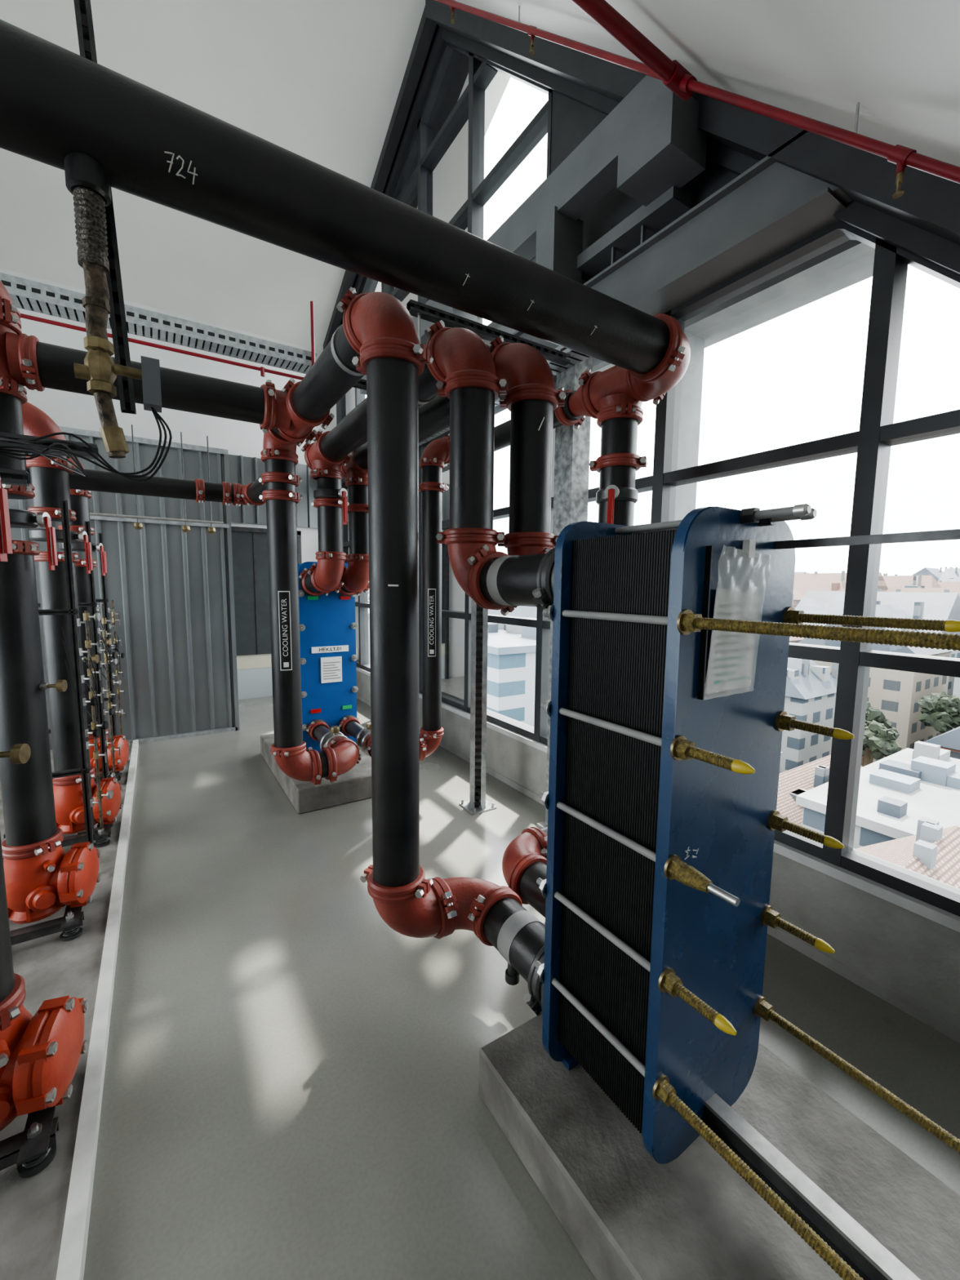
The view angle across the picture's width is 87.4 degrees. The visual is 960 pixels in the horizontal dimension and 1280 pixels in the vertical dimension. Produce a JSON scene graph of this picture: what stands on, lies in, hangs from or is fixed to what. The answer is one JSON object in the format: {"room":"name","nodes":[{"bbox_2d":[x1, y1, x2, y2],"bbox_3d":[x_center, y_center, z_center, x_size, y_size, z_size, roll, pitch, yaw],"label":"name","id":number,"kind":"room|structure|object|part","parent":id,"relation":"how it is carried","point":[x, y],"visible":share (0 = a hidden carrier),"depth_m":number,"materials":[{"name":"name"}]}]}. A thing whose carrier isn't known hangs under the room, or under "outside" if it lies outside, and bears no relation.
{"room":"mechanical room","nodes":[
{"label":"mechanical room","id":0,"kind":"room"},
{"bbox_2d":[0,431,98,486],"bbox_3d":[-1.491,0.416,1.318,0.870,1.978,0.300,-3,7,-33],"label":"cables","id":1,"kind":"object","parent":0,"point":[10,477],"visible":0.91,"depth_m":1.44,"materials":[{"name":"black plastic"}]},
{"bbox_2d":[0,267,336,563],"bbox_3d":[-4.514,-1.613,6.109,5.940,5.016,0.200,-3,7,-33],"label":"wall","id":2,"kind":"structure","parent":0,"point":[65,408],"depth_m":6.28,"materials":[{"name":"white paint"}]},
{"bbox_2d":[236,653,272,699],"bbox_3d":[-2.955,0.495,7.216,1.650,0.620,0.035,-3,7,-33],"label":"trim","id":3,"kind":"structure","parent":2,"relation":"attached to","point":[254,671],"depth_m":7.06,"materials":[{"name":"grey paint"}]},
{"bbox_2d":[231,526,302,655],"bbox_3d":[-3.075,-0.356,6.984,1.180,2.360,0.129,-3,7,-33],"label":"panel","id":4,"kind":"structure","parent":2,"relation":"in","point":[249,544],"depth_m":6.91,"materials":[{"name":"metal"}]},
{"bbox_2d":[228,454,317,528],"bbox_3d":[-2.868,-2.040,6.945,1.750,0.880,0.040,-3,7,-33],"label":"panel","id":5,"kind":"object","parent":2,"relation":"attached to","point":[243,470],"visible":0.23,"depth_m":6.86,"materials":[{"name":"metal"}]},
{"bbox_2d":[0,0,959,351],"bbox_3d":[-1.758,-2.312,2.249,6.490,6.202,9.500,-3,7,-33],"label":"ceiling","id":6,"kind":"structure","parent":0,"point":[320,82],"depth_m":4.22,"materials":[{"name":"white paint"}]},
{"bbox_2d":[73,0,136,413],"bbox_3d":[-0.893,-1.442,1.125,0.111,1.771,0.032,-3,7,-33],"label":"strut","id":7,"kind":"object","parent":6,"relation":"hanging from","point":[83,15],"visible":0.56,"depth_m":1.20,"materials":[{"name":"metal"}]},
{"bbox_2d":[0,272,317,373],"bbox_3d":[-3.735,-2.845,4.140,4.650,0.144,0.246,-3,7,-33],"label":"cable tray","id":8,"kind":"object","parent":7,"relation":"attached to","point":[25,294],"visible":0.81,"depth_m":4.62,"materials":[{"name":"grey metal"}]},
{"bbox_2d":[20,0,959,380],"bbox_3d":[-1.959,-2.603,1.674,4.960,4.119,5.829,-3,7,-33],"label":"pipe","id":9,"kind":"object","parent":6,"relation":"hanging from","point":[656,64],"visible":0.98,"depth_m":1.79,"materials":[{"name":"red metal"}]},
{"bbox_2d":[323,0,959,484],"bbox_3d":[-0.276,-3.291,4.113,0.385,4.105,7.200,-3,7,-33],"label":"roof truss","id":10,"kind":"object","parent":6,"relation":"attached to","point":[668,252],"visible":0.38,"depth_m":2.35,"materials":[{"name":"grey metal"}]},
{"bbox_2d":[83,696,959,1279],"bbox_3d":[-2.034,1.440,2.557,5.990,0.250,9.400,-3,7,-33],"label":"floor","id":11,"kind":"structure","parent":0,"point":[291,1088],"depth_m":1.74,"materials":[{"name":"concrete"}]},
{"bbox_2d":[0,1106,58,1177],"bbox_3d":[-1.449,1.354,1.347,0.520,0.109,0.400,-3,7,-33],"label":"frame","id":12,"kind":"object","parent":11,"relation":"on","point":[33,1149],"visible":0.53,"depth_m":1.33,"materials":[{"name":"metal"}]},
{"bbox_2d":[0,973,88,1131],"bbox_3d":[-1.321,1.145,1.375,0.342,0.350,0.277,-2,7,-21],"label":"pipe fitting","id":13,"kind":"object","parent":12,"relation":"on","point":[40,1053],"visible":0.96,"depth_m":1.36,"materials":[{"name":"orange paint"}]},
{"bbox_2d":[0,477,31,1002],"bbox_3d":[-1.540,-0.065,1.126,0.767,2.158,0.263,-3,7,-33],"label":"riser pipe","id":14,"kind":"object","parent":13,"relation":"on","point":[20,753],"visible":0.94,"depth_m":1.35,"materials":[{"name":"metal"}]},
{"bbox_2d":[9,902,88,945],"bbox_3d":[-2.065,1.255,2.217,0.520,0.109,0.400,-3,7,-33],"label":"frame","id":15,"kind":"object","parent":11,"relation":"on","point":[70,923],"visible":0.49,"depth_m":2.18,"materials":[{"name":"metal"}]},
{"bbox_2d":[1,826,101,924],"bbox_3d":[-1.938,1.045,2.245,0.342,0.350,0.277,-2,7,-21],"label":"pipe fitting","id":16,"kind":"object","parent":15,"relation":"on","point":[41,877],"visible":0.88,"depth_m":2.18,"materials":[{"name":"orange paint"}]},
{"bbox_2d":[0,450,67,846],"bbox_3d":[-1.959,0.068,2.140,0.307,1.670,0.215,0,6,-4],"label":"riser pipe","id":17,"kind":"object","parent":16,"relation":"on","point":[27,792],"visible":0.84,"depth_m":2.11,"materials":[{"name":"black metal"}]},
{"bbox_2d":[3,822,113,860],"bbox_3d":[-2.514,1.167,2.993,0.520,0.109,0.400,-3,7,-33],"label":"frame","id":18,"kind":"object","parent":11,"relation":"on","point":[100,836],"visible":0.27,"depth_m":2.97,"materials":[{"name":"metal"}]},
{"bbox_2d":[52,765,123,834],"bbox_3d":[-2.386,0.957,3.022,0.342,0.350,0.277,-2,7,-21],"label":"pump","id":19,"kind":"object","parent":18,"relation":"on","point":[68,790],"visible":0.62,"depth_m":2.94,"materials":[{"name":"orange paint"}]},
{"bbox_2d":[21,401,99,771],"bbox_3d":[-2.605,-0.252,2.773,0.767,2.158,0.263,-3,7,-33],"label":"riser pipe","id":20,"kind":"object","parent":19,"relation":"on","point":[50,480],"visible":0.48,"depth_m":2.83,"materials":[{"name":"black metal"}]},
{"bbox_2d":[0,739,138,1279],"bbox_3d":[-1.862,1.373,1.764,0.932,0.055,7.100,-3,7,-33],"label":"plinth","id":21,"kind":"object","parent":11,"relation":"on","point":[33,1209],"depth_m":1.55,"materials":[{"name":"concrete"}]},
{"bbox_3d":[-1.488,1.352,2.002,0.044,0.055,7.100,-3,7,-33],"label":"plinth edge strip","id":22,"kind":"part","parent":21,"relation":"part of","materials":[{"name":"white paint"}]},
{"bbox_2d":[37,499,126,845],"bbox_3d":[-2.704,0.192,3.395,0.407,1.959,2.090,-3,7,-33],"label":"valve manifold","id":23,"kind":"object","parent":11,"relation":"on","point":[98,699],"visible":0.95,"depth_m":2.68,"materials":[{"name":"metal"}]},
{"bbox_2d":[89,424,223,533],"bbox_3d":[-2.780,-1.365,4.268,1.050,0.850,0.070,-3,7,-33],"label":"pipe","id":24,"kind":"object","parent":23,"relation":"attached to","point":[137,526],"visible":0.85,"depth_m":4.35,"materials":[{"name":"metal"}]},
{"bbox_2d":[93,768,122,784],"bbox_3d":[-3.070,1.069,3.854,0.520,0.109,0.400,-3,7,-33],"label":"frame","id":25,"kind":"object","parent":11,"relation":"on","point":[117,775],"visible":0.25,"depth_m":3.85,"materials":[{"name":"metal"}]},
{"bbox_2d":[88,728,129,776],"bbox_3d":[-2.943,0.860,3.883,0.342,0.350,0.277,-2,7,-21],"label":"pump","id":26,"kind":"object","parent":25,"relation":"on","point":[119,741],"visible":0.44,"depth_m":3.85,"materials":[{"name":"orange paint"}]},
{"bbox_2d":[25,453,111,732],"bbox_3d":[-3.162,-0.350,3.634,0.767,2.158,0.263,-3,7,-33],"label":"riser pipe","id":27,"kind":"object","parent":26,"relation":"on","point":[79,499],"visible":0.22,"depth_m":3.69,"materials":[{"name":"black metal"}]},
{"bbox_2d":[8,426,239,752],"bbox_3d":[-4.295,-0.400,4.355,3.900,2.980,0.140,-3,7,-33],"label":"wall","id":28,"kind":"structure","parent":11,"relation":"on","point":[171,588],"depth_m":5.07,"materials":[{"name":"metal"}]},
{"bbox_2d":[260,733,372,813],"bbox_3d":[-1.312,1.040,4.354,0.860,0.180,1.500,-3,7,-33],"label":"concrete plinth","id":29,"kind":"object","parent":11,"relation":"on","point":[354,784],"visible":0.46,"depth_m":3.69,"materials":[{"name":"grey concrete"}]},
{"bbox_2d":[297,561,361,751],"bbox_3d":[-1.430,0.132,4.457,0.520,1.599,0.967,-3,7,-33],"label":"heat exchanger","id":30,"kind":"object","parent":29,"relation":"on","point":[327,624],"visible":0.52,"depth_m":4.11,"materials":[{"name":"blue paint"}]},
{"bbox_2d":[458,598,496,814],"bbox_3d":[-0.004,-0.145,3.522,0.200,2.740,0.200,-3,7,-33],"label":"post","id":31,"kind":"object","parent":11,"relation":"on","point":[477,803],"visible":0.59,"depth_m":3.56,"materials":[{"name":"grey metal"}]},
{"bbox_2d":[0,19,690,917],"bbox_3d":[-1.719,-0.089,1.965,4.833,2.420,2.920,-3,7,-33],"label":"pipe","id":32,"kind":"object","parent":31,"relation":"attached to","point":[56,102],"visible":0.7,"depth_m":1.34,"materials":[{"name":"black metal"}]},
{"bbox_2d":[0,151,172,481],"bbox_3d":[-0.967,-0.680,1.071,0.518,0.635,0.105,-1,6,-12],"label":"flexible hose","id":33,"kind":"object","parent":32,"relation":"attached to","point":[86,180],"visible":1,"depth_m":1.07,"materials":[{"name":"gold metal"}]},
{"bbox_2d":[330,287,570,404],"bbox_3d":[-0.264,-1.309,2.663,1.350,0.411,1.057,-3,7,-33],"label":"rail","id":34,"kind":"object","parent":31,"relation":"attached to","point":[415,308],"visible":0.29,"depth_m":2.31,"materials":[{"name":"metal"}]},
{"bbox_2d":[0,280,545,985],"bbox_3d":[-1.611,-0.203,2.199,2.731,2.713,3.224,-3,7,-33],"label":"pipe","id":35,"kind":"object","parent":34,"relation":"hanging from","point":[377,338],"visible":0.99,"depth_m":1.82,"materials":[{"name":"black metal"}]},
{"bbox_2d":[301,320,546,616],"bbox_3d":[-0.511,-0.753,2.663,0.281,1.134,2.908,-3,7,-33],"label":"pipe","id":36,"kind":"object","parent":34,"relation":"hanging from","point":[462,370],"visible":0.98,"depth_m":1.84,"materials":[{"name":"black metal"}]},
{"bbox_2d":[340,335,565,593],"bbox_3d":[-0.303,-0.767,2.821,0.279,1.134,2.949,-3,7,-33],"label":"pipe","id":37,"kind":"object","parent":34,"relation":"hanging from","point":[531,398],"visible":0.64,"depth_m":1.96,"materials":[{"name":"black metal"}]},
{"bbox_2d":[537,356,592,828],"bbox_3d":[0.555,-0.253,3.177,0.220,3.040,0.240,-3,7,-33],"label":"steel column","id":38,"kind":"structure","parent":11,"relation":"on","point":[572,446],"depth_m":3.04,"materials":[{"name":"metal"}]},
{"bbox_2d":[418,346,590,445],"bbox_3d":[-0.345,-1.779,4.187,0.146,0.064,3.712,-3,7,-33],"label":"cable tray","id":39,"kind":"object","parent":38,"relation":"attached to","point":[575,357],"visible":0.06,"depth_m":2.92,"materials":[{"name":"black metal"}]},
{"bbox_2d":[478,1012,959,1279],"bbox_3d":[0.969,1.454,0.791,0.780,0.160,2.400,-3,7,-33],"label":"concrete plinth","id":40,"kind":"object","parent":11,"relation":"on","point":[628,1215],"visible":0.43,"depth_m":1.24,"materials":[{"name":"grey concrete"}]},
{"bbox_2d":[523,503,959,1279],"bbox_3d":[0.754,0.531,1.024,0.520,1.619,1.497,-3,7,-33],"label":"heat exchanger","id":41,"kind":"object","parent":40,"relation":"on","point":[665,708],"visible":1,"depth_m":1.22,"materials":[{"name":"blue paint"}]},
{"bbox_3d":[0.393,0.472,1.546,0.452,1.619,0.090,-3,7,-33],"label":"fixed frame plate","id":42,"kind":"part","parent":41,"relation":"part of","materials":[{"name":"blue paint"}]},
{"bbox_3d":[0.593,0.488,1.235,0.452,1.570,0.032,-3,7,-33],"label":"pressure plate","id":43,"kind":"part","parent":41,"relation":"part of","materials":[{"name":"blue paint"}]},
{"bbox_2d":[355,90,959,1027],"bbox_3d":[0.520,-1.351,3.891,0.585,5.070,9.000,-3,7,-33],"label":"wall","id":44,"kind":"structure","parent":0,"point":[907,944],"depth_m":2.31,"materials":[{"name":"concrete"}]},
{"bbox_2d":[336,387,359,667],"bbox_3d":[-1.825,-1.993,7.116,0.115,4.704,0.850,-3,7,-33],"label":"window","id":45,"kind":"structure","parent":44,"relation":"in","point":[346,405],"depth_m":7.20,"materials":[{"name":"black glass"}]},
{"bbox_2d":[355,276,382,671],"bbox_3d":[-1.337,-2.130,6.340,0.115,5.150,0.950,-3,7,-33],"label":"window","id":46,"kind":"structure","parent":44,"relation":"in","point":[368,285],"depth_m":6.89,"materials":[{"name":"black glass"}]},
{"bbox_2d":[382,120,420,693],"bbox_3d":[-0.821,-2.262,5.522,0.115,5.596,0.950,-3,7,-33],"label":"window","id":47,"kind":"structure","parent":44,"relation":"in","point":[406,190],"depth_m":5.16,"materials":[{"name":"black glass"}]},
{"bbox_2d":[418,41,471,711],"bbox_3d":[-0.306,-2.299,4.714,0.115,5.853,0.950,-3,7,-33],"label":"window","id":48,"kind":"structure","parent":44,"relation":"in","point":[444,121],"depth_m":4.65,"materials":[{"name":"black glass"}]},
{"bbox_2d":[466,53,552,741],"bbox_3d":[0.224,-2.007,3.912,0.115,5.455,1.020,-3,7,-33],"label":"window","id":49,"kind":"structure","parent":44,"relation":"in","point":[483,71],"depth_m":3.99,"materials":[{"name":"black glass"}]},
{"bbox_2d":[536,313,665,745],"bbox_3d":[0.750,-0.515,3.225,0.115,2.645,0.980,-3,7,-33],"label":"window","id":50,"kind":"structure","parent":44,"relation":"in","point":[649,483],"depth_m":3.58,"materials":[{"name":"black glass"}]},
{"bbox_2d":[340,24,959,324],"bbox_3d":[0.356,-2.345,3.672,0.220,5.890,9.000,-3,7,-33],"label":"trim","id":51,"kind":"structure","parent":44,"relation":"attached to","point":[938,251],"depth_m":2.89,"materials":[{"name":"black metal"}]},
{"bbox_2d":[356,694,959,1043],"bbox_3d":[0.272,1.158,4.016,0.012,0.050,9.000,-3,7,-33],"label":"window sill","id":52,"kind":"structure","parent":44,"relation":"attached to","point":[926,1016],"depth_m":2.07,"materials":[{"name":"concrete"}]},
{"bbox_2d":[655,221,886,863],"bbox_3d":[1.277,-0.423,2.410,0.115,2.645,0.970,-3,7,-33],"label":"window","id":53,"kind":"structure","parent":44,"relation":"in","point":[839,233],"depth_m":2.13,"materials":[{"name":"black metal"}]},
{"bbox_2d":[831,242,959,916],"bbox_3d":[1.803,-0.251,1.604,0.115,2.485,0.980,-3,7,-33],"label":"window","id":54,"kind":"structure","parent":44,"relation":"in","point":[883,433],"depth_m":1.93,"materials":[{"name":"black metal"}]},
{"label":"outside","id":55,"kind":"structure","parent":0,"visible":0},
{"bbox_3d":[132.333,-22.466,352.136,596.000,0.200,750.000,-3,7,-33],"label":"ground","id":56,"kind":"structure","parent":55,"visible":0},
{"bbox_2d":[368,566,959,888],"bbox_3d":[64.986,-17.683,184.768,290.410,24.451,322.648,-3,7,-33],"label":"city buildings","id":57,"kind":"structure","parent":56,"relation":"on","point":[908,812],"depth_m":25.87,"materials":[{"name":"plaster"},{"name":"roof tile"},{"name":"glass"}]},
{"bbox_2d":[861,691,959,766],"bbox_3d":[25.254,6.914,31.369,29.279,7.312,9.318,2,6,17],"label":"street trees","id":58,"kind":"object","parent":56,"relation":"on","point":[941,711],"visible":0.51,"depth_m":31.21,"materials":[{"name":"green plant"}]}
]}

